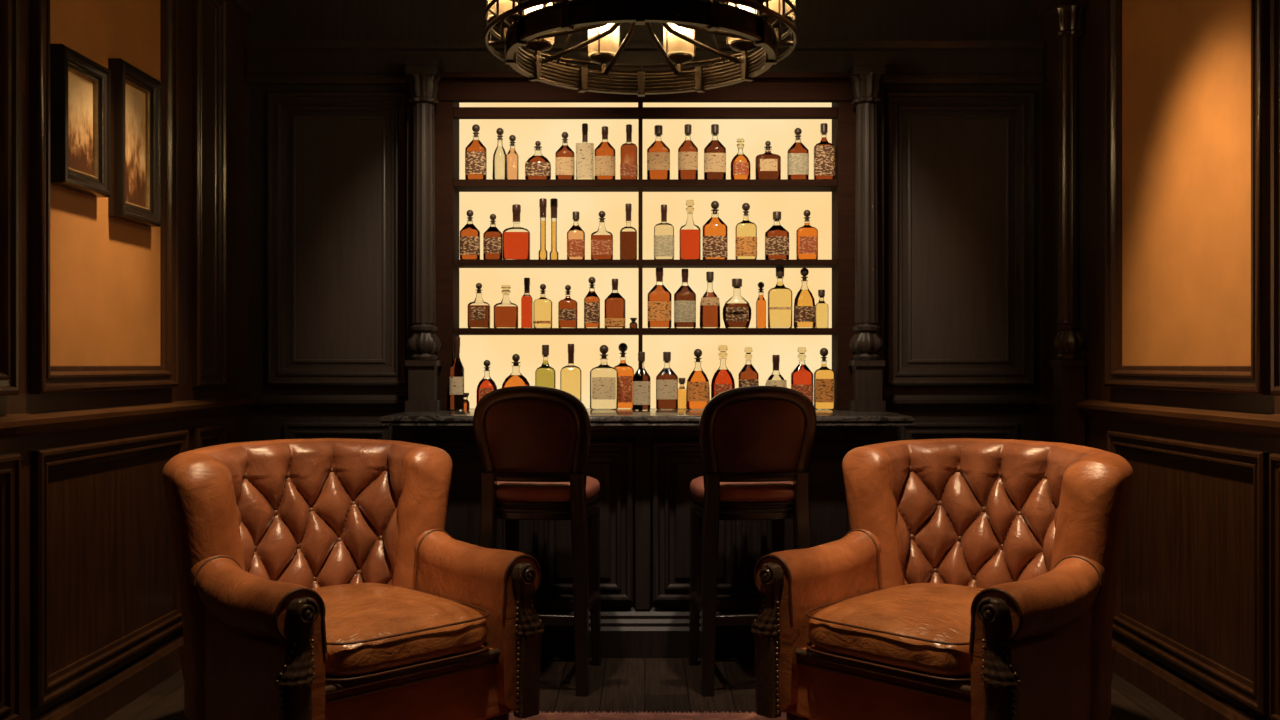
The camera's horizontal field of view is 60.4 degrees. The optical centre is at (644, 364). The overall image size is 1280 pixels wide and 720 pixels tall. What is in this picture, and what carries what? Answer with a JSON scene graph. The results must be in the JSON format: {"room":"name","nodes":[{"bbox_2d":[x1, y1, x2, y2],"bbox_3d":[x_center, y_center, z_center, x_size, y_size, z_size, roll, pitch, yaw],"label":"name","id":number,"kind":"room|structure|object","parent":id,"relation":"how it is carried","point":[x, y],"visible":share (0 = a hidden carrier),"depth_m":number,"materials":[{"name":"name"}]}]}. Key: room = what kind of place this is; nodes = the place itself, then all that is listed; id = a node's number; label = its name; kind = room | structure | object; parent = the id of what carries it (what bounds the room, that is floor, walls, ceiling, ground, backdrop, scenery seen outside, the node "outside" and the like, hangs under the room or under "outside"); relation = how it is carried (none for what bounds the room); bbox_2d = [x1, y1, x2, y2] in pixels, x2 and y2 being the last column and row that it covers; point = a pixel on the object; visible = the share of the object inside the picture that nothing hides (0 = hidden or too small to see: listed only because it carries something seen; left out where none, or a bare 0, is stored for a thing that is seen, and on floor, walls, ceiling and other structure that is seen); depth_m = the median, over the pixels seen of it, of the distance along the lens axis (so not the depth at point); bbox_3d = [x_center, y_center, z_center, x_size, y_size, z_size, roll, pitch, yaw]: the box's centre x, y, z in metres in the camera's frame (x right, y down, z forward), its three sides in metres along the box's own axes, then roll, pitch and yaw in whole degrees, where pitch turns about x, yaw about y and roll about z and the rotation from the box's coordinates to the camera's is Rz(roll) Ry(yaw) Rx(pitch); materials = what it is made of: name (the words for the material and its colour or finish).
{"room":"bar","nodes":[
{"label":"bar","id":0,"kind":"room"},
{"bbox_2d":[0,0,262,719],"bbox_3d":[-1.995,-0.310,2.175,0.210,3.200,6.750,0,0,0],"label":"wall","id":1,"kind":"structure","parent":0,"point":[124,345],"depth_m":4.09,"materials":[{"name":"brown wood"}]},
{"bbox_2d":[50,44,110,196],"bbox_3d":[-1.968,-0.843,3.842,0.056,0.465,0.325,0,0,0],"label":"framed picture","id":2,"kind":"object","parent":1,"relation":"attached to","point":[80,87],"visible":0.98,"depth_m":3.84},
{"bbox_2d":[68,71,92,175],"bbox_3d":[-1.986,-0.843,3.842,0.019,0.330,0.190,0,0,0],"label":"print","id":3,"kind":"object","parent":2,"relation":"attached to","point":[80,83],"depth_m":3.85},
{"bbox_2d":[31,632,183,719],"bbox_3d":[-1.983,1.222,2.165,0.034,0.134,6.690,0,0,0],"label":"baseboard","id":4,"kind":"structure","parent":1,"relation":"attached to","point":[111,693],"depth_m":4.15,"materials":[{"name":"brown wood"}]},
{"bbox_2d":[108,58,160,226],"bbox_3d":[-1.968,-0.848,4.255,0.056,0.585,0.330,0,0,0],"label":"framed picture","id":5,"kind":"object","parent":1,"relation":"attached to","point":[135,197],"visible":1,"depth_m":4.26},
{"bbox_2d":[125,83,144,206],"bbox_3d":[-1.986,-0.848,4.255,0.019,0.450,0.195,0,0,0],"label":"print","id":6,"kind":"object","parent":5,"relation":"attached to","point":[134,92],"depth_m":4.26},
{"bbox_2d":[249,0,1040,442],"bbox_3d":[0.000,-0.310,5.574,4.200,3.200,0.152,0,0,0],"label":"wall","id":7,"kind":"structure","parent":0,"point":[328,164],"depth_m":5.55,"materials":[{"name":"black wood"}]},
{"bbox_2d":[245,41,1044,85],"bbox_3d":[0.000,-1.515,5.508,3.980,0.210,0.085,0,0,0],"label":"trim","id":8,"kind":"structure","parent":7,"relation":"attached to","point":[269,63],"depth_m":5.50,"materials":[{"name":"black wood"}]},
{"bbox_2d":[104,658,1185,719],"bbox_3d":[0.000,1.340,2.175,4.200,0.100,6.950,0,0,0],"label":"floor","id":9,"kind":"structure","parent":0,"point":[666,685],"depth_m":4.33,"materials":[{"name":"brown wood"}]},
{"bbox_2d":[162,438,543,719],"bbox_3d":[-1.053,0.785,3.828,1.072,1.008,1.106,0,0,-44],"label":"armchair","id":10,"kind":"object","parent":9,"relation":"on","point":[319,578],"visible":1,"depth_m":3.67,"materials":[{"name":"leather"}]},
{"bbox_2d":[311,583,487,675],"bbox_3d":[-0.985,0.870,3.757,0.642,0.174,0.818,0,0,-44],"label":"seat cushion","id":11,"kind":"object","parent":10,"relation":"on","point":[369,629],"depth_m":3.54,"materials":[{"name":"brown leather"}]},
{"bbox_2d":[473,386,601,696],"bbox_3d":[-0.425,0.685,4.515,0.469,1.209,0.532,0,0,7],"label":"bar stool","id":12,"kind":"object","parent":9,"relation":"on","point":[533,442],"visible":0.96,"depth_m":4.33,"materials":[{"name":"black wood"}]},
{"bbox_2d":[408,426,883,657],"bbox_3d":[0.005,0.778,5.160,2.090,1.024,0.660,0,0,0],"label":"bar counter","id":13,"kind":"object","parent":9,"relation":"on","point":[645,474],"visible":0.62,"depth_m":4.88,"materials":[{"name":"black wood"}]},
{"bbox_2d":[379,409,914,425],"bbox_3d":[0.008,0.243,5.122,2.319,0.046,0.735,0,0,0],"label":"countertop","id":14,"kind":"structure","parent":13,"relation":"on","point":[619,417],"depth_m":4.76,"materials":[{"name":"black stone"}]},
{"bbox_2d":[449,337,463,410],"bbox_3d":[-0.903,0.042,5.284,0.067,0.354,0.063,0,0,0],"label":"bottle","id":15,"kind":"object","parent":14,"relation":"on","point":[456,379],"visible":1,"depth_m":5.26,"materials":[{"name":"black glass"}]},
{"bbox_2d":[463,393,469,410],"bbox_3d":[-0.865,0.177,5.300,0.039,0.085,0.038,0,0,0],"label":"bottle","id":16,"kind":"object","parent":14,"relation":"on","point":[466,405],"visible":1,"depth_m":5.29,"materials":[{"name":"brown glass"}]},
{"bbox_2d":[476,360,496,404],"bbox_3d":[-0.777,0.097,5.409,0.103,0.245,0.063,0,0,0],"label":"bottle","id":17,"kind":"object","parent":14,"relation":"on","point":[485,386],"visible":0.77,"depth_m":5.39,"materials":[{"name":"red glass"}]},
{"bbox_2d":[502,354,529,387],"bbox_3d":[-0.634,0.082,5.409,0.143,0.274,0.063,0,0,0],"label":"bottle","id":18,"kind":"object","parent":14,"relation":"on","point":[511,380],"visible":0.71,"depth_m":5.39,"materials":[{"name":"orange glass"}]},
{"bbox_2d":[535,345,555,387],"bbox_3d":[-0.489,0.060,5.409,0.101,0.318,0.063,0,0,0],"label":"bottle","id":19,"kind":"object","parent":14,"relation":"on","point":[545,375],"visible":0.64,"depth_m":5.38,"materials":[{"name":"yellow glass"}]},
{"bbox_2d":[560,344,581,401],"bbox_3d":[-0.364,0.058,5.410,0.103,0.323,0.062,0,0,0],"label":"bottle","id":20,"kind":"object","parent":14,"relation":"on","point":[570,378],"visible":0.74,"depth_m":5.38,"materials":[{"name":"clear glass"}]},
{"bbox_2d":[590,345,617,409],"bbox_3d":[-0.202,0.060,5.409,0.138,0.319,0.063,0,0,0],"label":"bottle","id":21,"kind":"object","parent":14,"relation":"on","point":[603,378],"visible":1,"depth_m":5.38,"materials":[{"name":"clear glass"}]},
{"bbox_2d":[614,343,633,408],"bbox_3d":[-0.110,0.054,5.487,0.110,0.330,0.063,0,0,0],"label":"bottle","id":22,"kind":"object","parent":14,"relation":"on","point":[625,372],"visible":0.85,"depth_m":5.46,"materials":[{"name":"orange glass"}]},
{"bbox_2d":[632,352,649,410],"bbox_3d":[-0.017,0.078,5.299,0.087,0.282,0.063,0,0,0],"label":"bottle","id":23,"kind":"object","parent":14,"relation":"on","point":[641,378],"visible":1,"depth_m":5.27,"materials":[{"name":"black glass"}]},
{"bbox_2d":[403,54,886,410],"bbox_3d":[0.001,-0.623,5.365,2.320,1.684,0.354,0,0,0],"label":"shelving unit","id":24,"kind":"object","parent":14,"relation":"on","point":[846,210],"visible":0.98,"depth_m":5.41,"materials":[{"name":"brown wood"}]},
{"bbox_2d":[460,210,479,259],"bbox_3d":[-0.861,-0.639,5.409,0.098,0.249,0.063,0,0,0],"label":"bottle","id":25,"kind":"object","parent":24,"relation":"on","point":[469,234],"visible":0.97,"depth_m":5.38,"materials":[{"name":"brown glass"}]},
{"bbox_2d":[465,124,486,178],"bbox_3d":[-0.831,-1.045,5.409,0.103,0.278,0.063,0,0,0],"label":"bottle","id":26,"kind":"object","parent":24,"relation":"on","point":[475,151],"visible":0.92,"depth_m":5.38,"materials":[{"name":"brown glass"}]},
{"bbox_2d":[468,283,489,327],"bbox_3d":[-0.816,-0.292,5.409,0.108,0.223,0.063,0,0,0],"label":"bottle","id":27,"kind":"object","parent":24,"relation":"on","point":[478,315],"visible":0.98,"depth_m":5.38,"materials":[{"name":"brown glass"}]},
{"bbox_2d":[483,214,502,259],"bbox_3d":[-0.748,-0.629,5.409,0.094,0.229,0.063,0,0,0],"label":"bottle","id":28,"kind":"object","parent":24,"relation":"on","point":[492,237],"visible":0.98,"depth_m":5.38,"materials":[{"name":"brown glass"}]},
{"bbox_2d":[492,128,507,178],"bbox_3d":[-0.713,-1.036,5.410,0.074,0.261,0.062,0,0,0],"label":"bottle","id":29,"kind":"object","parent":24,"relation":"on","point":[499,156],"visible":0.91,"depth_m":5.39,"materials":[{"name":"clear glass"}]},
{"bbox_2d":[494,285,517,327],"bbox_3d":[-0.684,-0.287,5.410,0.118,0.213,0.062,0,0,0],"label":"bottle","id":30,"kind":"object","parent":24,"relation":"on","point":[504,316],"visible":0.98,"depth_m":5.38,"materials":[{"name":"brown glass"}]},
{"bbox_2d":[507,135,518,178],"bbox_3d":[-0.661,-1.027,5.488,0.060,0.243,0.060,0,0,0],"label":"bottle","id":31,"kind":"object","parent":24,"relation":"on","point":[512,156],"visible":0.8,"depth_m":5.46,"materials":[{"name":"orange glass"}]},
{"bbox_2d":[503,204,529,259],"bbox_3d":[-0.632,-0.651,5.410,0.133,0.273,0.062,0,0,0],"label":"bottle","id":32,"kind":"object","parent":24,"relation":"on","point":[516,245],"visible":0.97,"depth_m":5.38,"materials":[{"name":"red glass"}]},
{"bbox_2d":[521,278,532,327],"bbox_3d":[-0.589,-0.308,5.488,0.055,0.254,0.055,0,0,0],"label":"bottle","id":33,"kind":"object","parent":24,"relation":"on","point":[526,300],"visible":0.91,"depth_m":5.46,"materials":[{"name":"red glass"}]},
{"bbox_2d":[525,141,550,178],"bbox_3d":[-0.526,-1.004,5.409,0.128,0.197,0.063,0,0,0],"label":"bottle","id":34,"kind":"object","parent":24,"relation":"on","point":[536,167],"visible":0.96,"depth_m":5.38,"materials":[{"name":"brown glass"}]},
{"bbox_2d":[533,284,551,327],"bbox_3d":[-0.502,-0.290,5.409,0.093,0.218,0.063,0,0,0],"label":"bottle","id":35,"kind":"object","parent":24,"relation":"on","point":[542,307],"visible":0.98,"depth_m":5.38,"materials":[{"name":"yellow glass"}]},
{"bbox_2d":[538,198,546,259],"bbox_3d":[-0.502,-0.666,5.410,0.044,0.302,0.044,0,0,0],"label":"bottle","id":36,"kind":"object","parent":24,"relation":"on","point":[542,254],"visible":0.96,"depth_m":5.40,"materials":[{"name":"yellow glass"}]},
{"bbox_2d":[549,198,557,259],"bbox_3d":[-0.454,-0.672,5.488,0.045,0.314,0.045,0,0,0],"label":"bottle","id":37,"kind":"object","parent":24,"relation":"on","point":[553,255],"visible":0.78,"depth_m":5.48,"materials":[{"name":"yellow glass"}]},
{"bbox_2d":[555,132,574,178],"bbox_3d":[-0.394,-1.026,5.409,0.094,0.241,0.063,0,0,0],"label":"bottle","id":38,"kind":"object","parent":24,"relation":"on","point":[564,156],"visible":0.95,"depth_m":5.38,"materials":[{"name":"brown glass"}]},
{"bbox_2d":[558,285,577,327],"bbox_3d":[-0.379,-0.288,5.409,0.093,0.214,0.063,0,0,0],"label":"bottle","id":39,"kind":"object","parent":24,"relation":"on","point":[567,307],"visible":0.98,"depth_m":5.38,"materials":[{"name":"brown glass"}]},
{"bbox_2d":[567,211,584,259],"bbox_3d":[-0.339,-0.634,5.409,0.088,0.238,0.063,0,0,0],"label":"bottle","id":40,"kind":"object","parent":24,"relation":"on","point":[575,235],"visible":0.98,"depth_m":5.38,"materials":[{"name":"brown glass"}]},
{"bbox_2d":[576,123,593,178],"bbox_3d":[-0.299,-1.054,5.487,0.089,0.298,0.063,0,0,0],"label":"bottle","id":41,"kind":"object","parent":24,"relation":"on","point":[584,151],"visible":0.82,"depth_m":5.46,"materials":[{"name":"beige glass"}]},
{"bbox_2d":[584,277,599,327],"bbox_3d":[-0.261,-0.307,5.409,0.079,0.253,0.063,0,0,0],"label":"bottle","id":42,"kind":"object","parent":24,"relation":"on","point":[591,301],"visible":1,"depth_m":5.38,"materials":[{"name":"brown glass"}]},
{"bbox_2d":[591,211,612,259],"bbox_3d":[-0.211,-0.636,5.409,0.108,0.244,0.063,0,0,0],"label":"bottle","id":43,"kind":"object","parent":24,"relation":"on","point":[601,245],"visible":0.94,"depth_m":5.38,"materials":[{"name":"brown glass"}]},
{"bbox_2d":[594,126,615,178],"bbox_3d":[-0.197,-1.038,5.409,0.103,0.266,0.063,0,0,0],"label":"bottle","id":44,"kind":"object","parent":24,"relation":"on","point":[604,153],"visible":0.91,"depth_m":5.38,"materials":[{"name":"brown glass"}]},
{"bbox_2d":[604,279,624,327],"bbox_3d":[-0.147,-0.302,5.409,0.103,0.243,0.063,0,0,0],"label":"bottle","id":45,"kind":"object","parent":24,"relation":"on","point":[614,304],"visible":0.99,"depth_m":5.38,"materials":[{"name":"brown glass"}]},
{"bbox_2d":[620,203,636,259],"bbox_3d":[-0.081,-0.654,5.410,0.084,0.278,0.062,0,0,0],"label":"bottle","id":46,"kind":"object","parent":24,"relation":"on","point":[628,239],"visible":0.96,"depth_m":5.38,"materials":[{"name":"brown glass"}]},
{"bbox_2d":[620,124,637,178],"bbox_3d":[-0.079,-1.043,5.409,0.086,0.276,0.063,0,0,0],"label":"bottle","id":47,"kind":"object","parent":24,"relation":"on","point":[628,152],"visible":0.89,"depth_m":5.38,"materials":[{"name":"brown glass"}]},
{"bbox_2d":[629,318,636,327],"bbox_3d":[-0.057,-0.206,5.410,0.039,0.051,0.039,0,0,0],"label":"bottle","id":48,"kind":"object","parent":24,"relation":"on","point":[633,324],"visible":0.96,"depth_m":5.40,"materials":[{"name":"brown glass"}]},
{"bbox_2d":[454,328,836,334],"bbox_3d":[0.003,-0.165,5.444,1.870,0.030,0.169,0,0,0],"label":"shelf","id":49,"kind":"object","parent":24,"relation":"attached to","point":[457,331],"depth_m":5.36,"materials":[{"name":"brown wood"}]},
{"bbox_2d":[454,260,836,267],"bbox_3d":[0.003,-0.501,5.444,1.870,0.027,0.169,0,0,0],"label":"shelf","id":50,"kind":"object","parent":24,"relation":"attached to","point":[457,263],"depth_m":5.36,"materials":[{"name":"brown wood"}]},
{"bbox_2d":[454,179,836,191],"bbox_3d":[0.003,-0.887,5.444,1.870,0.035,0.169,0,0,0],"label":"shelf","id":51,"kind":"object","parent":24,"relation":"attached to","point":[460,185],"depth_m":5.36,"materials":[{"name":"brown wood"}]},
{"bbox_2d":[647,125,669,178],"bbox_3d":[0.066,-1.041,5.409,0.113,0.271,0.063,0,0,0],"label":"bottle","id":52,"kind":"object","parent":24,"relation":"on","point":[658,153],"visible":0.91,"depth_m":5.38,"materials":[{"name":"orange glass"}]},
{"bbox_2d":[647,268,671,327],"bbox_3d":[0.071,-0.329,5.409,0.118,0.297,0.063,0,0,0],"label":"bottle","id":53,"kind":"object","parent":24,"relation":"on","point":[659,298],"visible":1,"depth_m":5.38,"materials":[{"name":"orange glass"}]},
{"bbox_2d":[654,204,673,259],"bbox_3d":[0.093,-0.651,5.409,0.101,0.273,0.063,0,0,0],"label":"bottle","id":54,"kind":"object","parent":24,"relation":"on","point":[663,232],"visible":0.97,"depth_m":5.38,"materials":[{"name":"clear glass"}]},
{"bbox_2d":[674,269,695,327],"bbox_3d":[0.197,-0.327,5.409,0.108,0.292,0.063,0,0,0],"label":"bottle","id":55,"kind":"object","parent":24,"relation":"on","point":[684,297],"visible":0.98,"depth_m":5.38,"materials":[{"name":"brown glass"}]},
{"bbox_2d":[678,124,697,178],"bbox_3d":[0.211,-1.043,5.409,0.098,0.276,0.063,0,0,0],"label":"bottle","id":56,"kind":"object","parent":24,"relation":"on","point":[688,151],"visible":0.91,"depth_m":5.38,"materials":[{"name":"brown glass"}]},
{"bbox_2d":[679,200,700,259],"bbox_3d":[0.221,-0.663,5.410,0.103,0.297,0.062,0,0,0],"label":"bottle","id":57,"kind":"object","parent":24,"relation":"on","point":[689,239],"visible":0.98,"depth_m":5.38,"materials":[{"name":"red glass"}]},
{"bbox_2d":[700,272,719,327],"bbox_3d":[0.320,-0.319,5.410,0.103,0.277,0.062,0,0,0],"label":"bottle","id":58,"kind":"object","parent":24,"relation":"on","point":[709,304],"visible":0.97,"depth_m":5.39,"materials":[{"name":"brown glass"}]},
{"bbox_2d":[702,201,727,259],"bbox_3d":[0.344,-0.661,5.409,0.123,0.293,0.063,0,0,0],"label":"bottle","id":59,"kind":"object","parent":24,"relation":"on","point":[714,231],"visible":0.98,"depth_m":5.38,"materials":[{"name":"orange glass"}]},
{"bbox_2d":[704,124,725,178],"bbox_3d":[0.344,-1.043,5.409,0.108,0.276,0.063,0,0,0],"label":"bottle","id":60,"kind":"object","parent":24,"relation":"on","point":[714,152],"visible":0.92,"depth_m":5.38,"materials":[{"name":"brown glass"}]},
{"bbox_2d":[723,279,751,327],"bbox_3d":[0.453,-0.302,5.410,0.143,0.243,0.062,0,0,0],"label":"bottle","id":61,"kind":"object","parent":24,"relation":"on","point":[735,315],"visible":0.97,"depth_m":5.39,"materials":[{"name":"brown glass"}]},
{"bbox_2d":[730,138,749,178],"bbox_3d":[0.470,-1.009,5.409,0.098,0.207,0.063,0,0,0],"label":"bottle","id":62,"kind":"object","parent":24,"relation":"on","point":[740,163],"visible":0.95,"depth_m":5.39,"materials":[{"name":"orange glass"}]},
{"bbox_2d":[735,203,756,259],"bbox_3d":[0.497,-0.656,5.409,0.106,0.283,0.063,0,0,0],"label":"bottle","id":63,"kind":"object","parent":24,"relation":"on","point":[745,231],"visible":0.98,"depth_m":5.38,"materials":[{"name":"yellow glass"}]},
{"bbox_2d":[756,282,765,327],"bbox_3d":[0.579,-0.298,5.488,0.050,0.234,0.050,0,0,0],"label":"bottle","id":64,"kind":"object","parent":24,"relation":"on","point":[760,303],"visible":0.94,"depth_m":5.47,"materials":[{"name":"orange glass"}]},
{"bbox_2d":[755,141,780,178],"bbox_3d":[0.605,-1.004,5.409,0.123,0.197,0.063,0,0,0],"label":"bottle","id":65,"kind":"object","parent":24,"relation":"on","point":[767,164],"visible":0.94,"depth_m":5.38,"materials":[{"name":"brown glass"}]},
{"bbox_2d":[765,211,788,259],"bbox_3d":[0.649,-0.634,5.409,0.118,0.238,0.063,0,0,0],"label":"bottle","id":66,"kind":"object","parent":24,"relation":"on","point":[777,236],"visible":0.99,"depth_m":5.38,"materials":[{"name":"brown glass"}]},
{"bbox_2d":[768,267,791,327],"bbox_3d":[0.664,-0.332,5.409,0.118,0.302,0.063,0,0,0],"label":"bottle","id":67,"kind":"object","parent":24,"relation":"on","point":[780,296],"visible":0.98,"depth_m":5.38,"materials":[{"name":"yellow glass"}]},
{"bbox_2d":[787,128,808,178],"bbox_3d":[0.752,-1.036,5.409,0.103,0.261,0.063,0,0,0],"label":"bottle","id":68,"kind":"object","parent":24,"relation":"on","point":[797,154],"visible":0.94,"depth_m":5.38,"materials":[{"name":"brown glass"}]},
{"bbox_2d":[794,268,815,327],"bbox_3d":[0.784,-0.330,5.409,0.108,0.297,0.063,0,0,0],"label":"bottle","id":69,"kind":"object","parent":24,"relation":"on","point":[804,302],"visible":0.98,"depth_m":5.39,"materials":[{"name":"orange glass"}]},
{"bbox_2d":[796,210,817,259],"bbox_3d":[0.797,-0.639,5.409,0.103,0.249,0.063,0,0,0],"label":"bottle","id":70,"kind":"object","parent":24,"relation":"on","point":[806,235],"visible":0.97,"depth_m":5.38,"materials":[{"name":"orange glass"}]},
{"bbox_2d":[815,290,827,327],"bbox_3d":[0.881,-0.278,5.488,0.065,0.194,0.062,0,0,0],"label":"bottle","id":71,"kind":"object","parent":24,"relation":"on","point":[821,308],"visible":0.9,"depth_m":5.46,"materials":[{"name":"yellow glass"}]},
{"bbox_2d":[814,123,834,178],"bbox_3d":[0.880,-1.046,5.409,0.101,0.280,0.063,0,0,0],"label":"bottle","id":72,"kind":"object","parent":24,"relation":"on","point":[824,151],"visible":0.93,"depth_m":5.38,"materials":[{"name":"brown glass"}]},
{"bbox_2d":[656,352,677,409],"bbox_3d":[0.108,0.077,5.409,0.108,0.284,0.063,0,0,0],"label":"bottle","id":73,"kind":"object","parent":14,"relation":"on","point":[666,380],"visible":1,"depth_m":5.38,"materials":[{"name":"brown glass"}]},
{"bbox_2d":[678,378,685,408],"bbox_3d":[0.185,0.142,5.488,0.050,0.155,0.050,0,0,0],"label":"bottle","id":74,"kind":"object","parent":14,"relation":"on","point":[681,391],"visible":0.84,"depth_m":5.46,"materials":[{"name":"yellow glass"}]},
{"bbox_2d":[686,349,709,409],"bbox_3d":[0.261,0.070,5.410,0.118,0.299,0.063,0,0,0],"label":"bottle","id":75,"kind":"object","parent":14,"relation":"on","point":[697,388],"visible":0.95,"depth_m":5.39,"materials":[{"name":"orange glass"}]},
{"bbox_2d":[711,345,734,398],"bbox_3d":[0.384,0.060,5.409,0.118,0.318,0.063,0,0,0],"label":"bottle","id":76,"kind":"object","parent":14,"relation":"on","point":[722,380],"visible":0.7,"depth_m":5.39,"materials":[{"name":"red glass"}]},
{"bbox_2d":[738,347,758,387],"bbox_3d":[0.509,0.065,5.409,0.098,0.308,0.063,0,0,0],"label":"bottle","id":77,"kind":"object","parent":14,"relation":"on","point":[748,375],"visible":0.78,"depth_m":5.39,"materials":[{"name":"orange glass"}]},
{"bbox_2d":[765,355,786,387],"bbox_3d":[0.644,0.085,5.410,0.113,0.269,0.063,0,0,0],"label":"bottle","id":78,"kind":"object","parent":14,"relation":"on","point":[773,380],"visible":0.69,"depth_m":5.39,"materials":[{"name":"clear glass"}]},
{"bbox_2d":[791,347,812,402],"bbox_3d":[0.772,0.065,5.409,0.108,0.308,0.063,0,0,0],"label":"bottle","id":79,"kind":"object","parent":14,"relation":"on","point":[801,376],"visible":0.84,"depth_m":5.38,"materials":[{"name":"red glass"}]},
{"bbox_2d":[814,348,833,409],"bbox_3d":[0.880,0.067,5.409,0.098,0.304,0.063,0,0,0],"label":"bottle","id":80,"kind":"object","parent":14,"relation":"on","point":[823,376],"visible":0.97,"depth_m":5.38,"materials":[{"name":"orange glass"}]},
{"bbox_2d":[485,711,810,719],"bbox_3d":[-0.001,1.284,3.193,2.562,0.010,1.787,0,0,0],"label":"area rug","id":81,"kind":"object","parent":9,"relation":"on","point":[541,716],"visible":0.3,"depth_m":4.00,"materials":[{"name":"brown carpet"}]},
{"bbox_2d":[688,386,816,696],"bbox_3d":[0.425,0.685,4.515,0.469,1.209,0.532,0,0,-7],"label":"bar stool","id":82,"kind":"object","parent":9,"relation":"on","point":[757,442],"visible":0.96,"depth_m":4.33,"materials":[{"name":"black wood"}]},
{"bbox_2d":[751,438,1133,719],"bbox_3d":[1.071,0.785,3.828,1.072,1.008,1.106,0,0,44],"label":"armchair","id":83,"kind":"object","parent":9,"relation":"on","point":[970,578],"visible":1,"depth_m":3.67,"materials":[{"name":"leather"}]},
{"bbox_2d":[808,583,983,675],"bbox_3d":[1.003,0.870,3.757,0.642,0.174,0.818,0,0,44],"label":"seat cushion","id":84,"kind":"object","parent":83,"relation":"on","point":[891,629],"depth_m":3.54,"materials":[{"name":"brown leather"}]},
{"bbox_2d":[1027,0,1279,719],"bbox_3d":[1.995,-0.310,2.175,0.210,3.200,6.750,0,0,0],"label":"wall","id":85,"kind":"structure","parent":0,"point":[1179,100],"depth_m":4.05,"materials":[{"name":"brown wood"}]},
{"bbox_2d":[1048,0,1087,445],"bbox_3d":[1.935,-0.210,5.020,0.139,2.999,0.139,0,0,0],"label":"column","id":86,"kind":"structure","parent":85,"relation":"attached to","point":[1068,369],"depth_m":4.98,"materials":[{"name":"brown wood"}]},
{"bbox_2d":[1112,635,1258,719],"bbox_3d":[1.983,1.222,2.165,0.034,0.134,6.690,0,0,0],"label":"baseboard","id":87,"kind":"structure","parent":85,"relation":"attached to","point":[1178,693],"depth_m":4.12,"materials":[{"name":"brown wood"}]},
{"bbox_3d":[0.000,-1.960,2.175,4.200,0.100,6.950,0,0,0],"label":"ceiling","id":88,"kind":"structure","parent":0,"visible":0},
{"bbox_2d":[483,0,798,96],"bbox_3d":[-0.013,-1.434,3.500,0.995,0.950,0.995,0,0,20],"label":"chandelier","id":89,"kind":"object","parent":88,"relation":"hanging from","point":[536,30],"visible":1,"depth_m":3.50,"materials":[{"name":"black metal"}]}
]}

